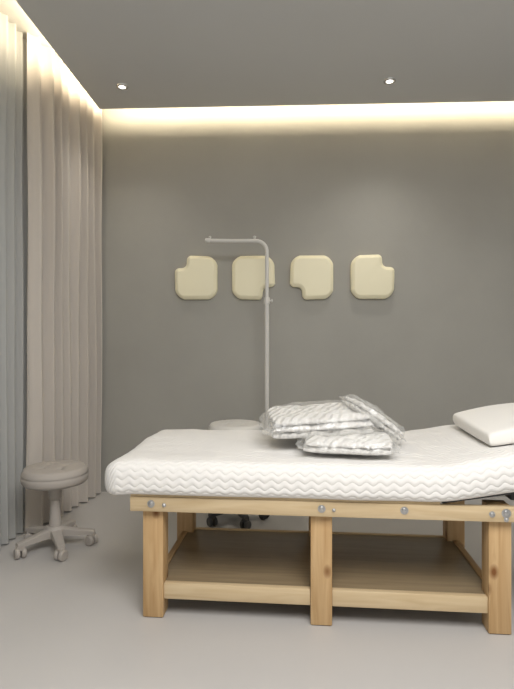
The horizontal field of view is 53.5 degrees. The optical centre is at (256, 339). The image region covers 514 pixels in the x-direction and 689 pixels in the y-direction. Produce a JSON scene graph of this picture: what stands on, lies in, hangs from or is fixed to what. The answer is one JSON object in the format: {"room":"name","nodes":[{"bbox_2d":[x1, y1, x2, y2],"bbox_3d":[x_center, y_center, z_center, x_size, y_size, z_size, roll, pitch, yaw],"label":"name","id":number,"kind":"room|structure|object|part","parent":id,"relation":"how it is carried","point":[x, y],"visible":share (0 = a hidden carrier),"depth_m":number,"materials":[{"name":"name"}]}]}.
{"room":"massage treatment room","nodes":[
{"label":"massage treatment room","id":0,"kind":"room"},
{"bbox_2d":[0,492,513,688],"bbox_3d":[0.487,1.250,0.870,4.700,0.100,6.380,0,0,2],"label":"floor","id":1,"kind":"structure","parent":0,"point":[76,622],"depth_m":2.09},
{"bbox_2d":[13,460,97,561],"bbox_3d":[-1.148,0.964,2.954,0.436,0.472,0.453,0,0,-12],"label":"stool","id":2,"kind":"object","parent":1,"relation":"on","point":[52,477],"visible":1,"depth_m":2.88,"materials":[{"name":"grey fabric"}]},
{"bbox_3d":[-1.254,1.107,2.856,0.060,0.054,0.178,0,0,42],"label":"leg","id":3,"kind":"part","parent":2,"relation":"part of","materials":[{"name":"grey plastic"}]},
{"bbox_3d":[-1.285,1.107,3.004,0.178,0.054,0.060,0,0,24],"label":"leg","id":4,"kind":"part","parent":2,"relation":"part of","materials":[{"name":"grey plastic"}]},
{"bbox_3d":[-1.167,0.775,2.951,0.368,0.094,0.368,0,0,-12],"label":"seat","id":5,"kind":"part","parent":2,"relation":"part of","materials":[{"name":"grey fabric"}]},
{"bbox_3d":[-1.103,1.107,2.840,0.060,0.054,0.178,0,0,-30],"label":"leg","id":6,"kind":"part","parent":2,"relation":"part of","materials":[{"name":"grey plastic"}]},
{"bbox_3d":[-1.154,1.107,3.080,0.060,0.054,0.178,0,0,6],"label":"leg","id":7,"kind":"part","parent":2,"relation":"part of","materials":[{"name":"grey plastic"}]},
{"bbox_3d":[-1.041,1.107,2.978,0.178,0.054,0.060,0,0,-12],"label":"leg","id":8,"kind":"part","parent":2,"relation":"part of","materials":[{"name":"grey plastic"}]},
{"bbox_2d":[206,419,269,528],"bbox_3d":[-0.124,0.875,3.409,0.418,0.649,0.434,0,0,-3],"label":"stool","id":9,"kind":"object","parent":1,"relation":"on","point":[232,424],"visible":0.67,"depth_m":3.29,"materials":[{"name":"silver metal"}]},
{"bbox_3d":[-0.238,1.107,3.330,0.168,0.054,0.060,0,0,-39],"label":"leg","id":10,"kind":"part","parent":9,"relation":"part of","materials":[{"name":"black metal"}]},
{"bbox_3d":[-0.142,0.598,3.409,0.370,0.094,0.370,0,0,-3],"label":"seat","id":11,"kind":"part","parent":9,"relation":"part of","materials":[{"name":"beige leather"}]},
{"bbox_3d":[-0.097,1.107,3.293,0.060,0.054,0.168,0,0,-21],"label":"leg","id":12,"kind":"part","parent":9,"relation":"part of","materials":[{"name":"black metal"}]},
{"bbox_2d":[205,236,272,429],"bbox_3d":[-0.093,0.221,3.707,0.570,1.959,0.240,0,0,2],"label":"stand pole","id":13,"kind":"object","parent":1,"relation":"on","point":[267,300],"visible":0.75,"depth_m":3.69,"materials":[{"name":"silver metal"}]},
{"bbox_3d":[-0.136,-0.509,3.709,0.444,0.459,0.028,0,0,2],"label":"bent arm","id":14,"kind":"part","parent":13,"relation":"part of","materials":[{"name":"silver metal"}]},
{"bbox_2d":[105,425,513,634],"bbox_3d":[0.365,0.812,2.501,1.995,0.775,0.865,0,0,5],"label":"bed","id":15,"kind":"object","parent":1,"relation":"on","point":[186,472],"visible":0.88,"depth_m":2.16,"materials":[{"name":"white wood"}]},
{"bbox_3d":[-0.446,0.936,2.245,0.090,0.522,0.086,0,0,5],"label":"post","id":16,"kind":"part","parent":15,"relation":"part of","materials":[{"name":"brown wood"}]},
{"bbox_3d":[-0.392,0.936,2.842,0.090,0.522,0.086,0,0,5],"label":"post","id":17,"kind":"part","parent":15,"relation":"part of","materials":[{"name":"brown wood"}]},
{"bbox_2d":[166,529,309,585],"bbox_3d":[-0.059,1.060,2.511,0.694,0.011,0.610,0,0,5],"label":"shelf","id":18,"kind":"object","parent":15,"relation":"attached to","point":[247,557],"depth_m":2.46,"materials":[{"name":"brown wood"}]},
{"bbox_3d":[0.134,0.664,2.494,1.295,0.012,0.730,0,0,5],"label":"board","id":19,"kind":"part","parent":15,"relation":"part of","materials":[{"name":"brown wood"}]},
{"bbox_3d":[0.365,0.545,2.501,1.995,0.241,0.865,0,0,5],"label":"mattress","id":20,"kind":"part","parent":15,"relation":"part of","materials":[{"name":"white fabric"}]},
{"bbox_3d":[0.274,0.936,2.180,0.090,0.522,0.086,0,0,5],"label":"post","id":21,"kind":"part","parent":15,"relation":"part of","materials":[{"name":"brown wood"}]},
{"bbox_3d":[0.361,0.701,2.114,1.815,0.062,0.026,0,0,5],"label":"rail","id":22,"kind":"part","parent":15,"relation":"part of","materials":[{"name":"brown wood"}]},
{"bbox_2d":[303,432,392,454],"bbox_3d":[0.415,0.451,2.328,0.470,0.097,0.354,0,0,10],"label":"linens","id":23,"kind":"object","parent":15,"relation":"on","point":[375,443],"visible":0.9,"depth_m":2.21,"materials":[{"name":"white fabric"}]},
{"bbox_2d":[267,402,373,438],"bbox_3d":[0.299,0.385,2.521,0.582,0.147,0.483,0,0,-1],"label":"linens","id":24,"kind":"object","parent":23,"relation":"on","point":[326,419],"visible":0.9,"depth_m":2.36,"materials":[{"name":"white fabric"}]},
{"bbox_2d":[342,397,402,439],"bbox_3d":[0.573,0.384,2.541,0.285,0.218,0.314,0,0,-11],"label":"linens","id":25,"kind":"object","parent":15,"relation":"on","point":[380,422],"visible":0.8,"depth_m":2.44,"materials":[{"name":"white fabric"}]},
{"bbox_2d":[332,534,484,593],"bbox_3d":[0.660,1.060,2.447,0.694,0.011,0.610,0,0,5],"label":"shelf","id":26,"kind":"object","parent":15,"relation":"attached to","point":[434,564],"depth_m":2.39,"materials":[{"name":"brown wood"}]},
{"bbox_3d":[1.046,0.936,2.714,0.090,0.522,0.086,0,0,5],"label":"post","id":27,"kind":"part","parent":15,"relation":"part of","materials":[{"name":"brown wood"}]},
{"bbox_2d":[453,403,513,445],"bbox_3d":[1.195,0.393,2.439,0.358,0.133,0.540,0,0,5],"label":"pillow","id":28,"kind":"object","parent":15,"relation":"on","point":[493,425],"visible":1,"depth_m":2.39,"materials":[{"name":"white fabric"}]},
{"bbox_3d":[0.993,0.936,2.116,0.090,0.522,0.086,0,0,5],"label":"post","id":29,"kind":"part","parent":15,"relation":"part of","materials":[{"name":"brown wood"}]},
{"bbox_2d":[16,0,513,108],"bbox_3d":[0.710,-1.762,0.766,4.045,0.045,5.990,0,0,2],"label":"ceiling","id":30,"kind":"structure","parent":0,"point":[168,53],"depth_m":3.04,"materials":[{"name":"paint"}]},
{"bbox_2d":[116,83,127,89],"bbox_3d":[-0.924,-1.734,3.497,0.084,0.012,0.084,0,0,2],"label":"recessed light","id":31,"kind":"object","parent":30,"relation":"in","point":[121,86],"visible":1,"depth_m":3.49,"materials":[{"name":"silver metal"}]},
{"bbox_2d":[383,77,395,83],"bbox_3d":[0.889,-1.734,3.421,0.084,0.012,0.084,0,0,2],"label":"recessed light","id":32,"kind":"object","parent":30,"relation":"in","point":[391,80],"visible":1,"depth_m":3.41,"materials":[{"name":"silver metal"}]},
{"bbox_2d":[101,101,513,496],"bbox_3d":[0.618,-0.385,4.008,4.700,3.170,0.100,0,0,2],"label":"wall","id":33,"kind":"structure","parent":0,"point":[427,189],"depth_m":3.97,"materials":[{"name":"grey paint"}]},
{"bbox_2d":[175,256,217,299],"bbox_3d":[-0.476,-0.487,3.976,0.334,0.340,0.054,0,0,2],"label":"pad","id":34,"kind":"object","parent":33,"relation":"attached to","point":[198,280],"visible":1,"depth_m":3.95,"materials":[{"name":"beige plastic"}]},
{"bbox_2d":[232,256,274,299],"bbox_3d":[-0.027,-0.483,3.958,0.334,0.340,0.054,0,0,2],"label":"pad","id":35,"kind":"object","parent":33,"relation":"attached to","point":[248,272],"visible":0.89,"depth_m":3.93,"materials":[{"name":"beige plastic"}]},
{"bbox_2d":[290,255,332,299],"bbox_3d":[0.421,-0.483,3.939,0.334,0.340,0.054,0,0,2],"label":"pad","id":36,"kind":"object","parent":33,"relation":"attached to","point":[313,274],"visible":1,"depth_m":3.91,"materials":[{"name":"beige plastic"}]},
{"bbox_2d":[350,254,394,298],"bbox_3d":[0.889,-0.487,3.919,0.334,0.340,0.054,0,0,2],"label":"pad","id":37,"kind":"object","parent":33,"relation":"attached to","point":[369,278],"visible":1,"depth_m":3.90,"materials":[{"name":"beige plastic"}]},
{"bbox_3d":[0.487,-2.020,0.870,4.700,0.100,6.380,0,0,2],"label":"ceiling","id":38,"kind":"structure","parent":0,"visible":0},
{"bbox_2d":[0,0,70,71],"bbox_3d":[-1.419,-1.920,2.196,0.260,0.040,3.670,0,0,2],"label":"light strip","id":39,"kind":"object","parent":38,"relation":"attached to","point":[12,9],"visible":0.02,"depth_m":3.03,"materials":[{"name":"white metal"}]},
{"bbox_2d":[0,13,27,548],"bbox_3d":[-1.519,-0.356,1.976,0.068,3.088,2.827,0,0,2],"label":"sheer curtain","id":40,"kind":"object","parent":39,"relation":"hanging from","point":[13,48],"visible":0.66,"depth_m":3.06,"materials":[{"name":"grey fabric"}]},
{"bbox_2d":[25,33,101,531],"bbox_3d":[-1.317,-0.356,3.585,0.105,3.088,0.898,0,0,11],"label":"curtain","id":41,"kind":"object","parent":39,"relation":"hanging from","point":[64,123],"visible":0.94,"depth_m":3.44,"materials":[{"name":"beige fabric"}]}
]}

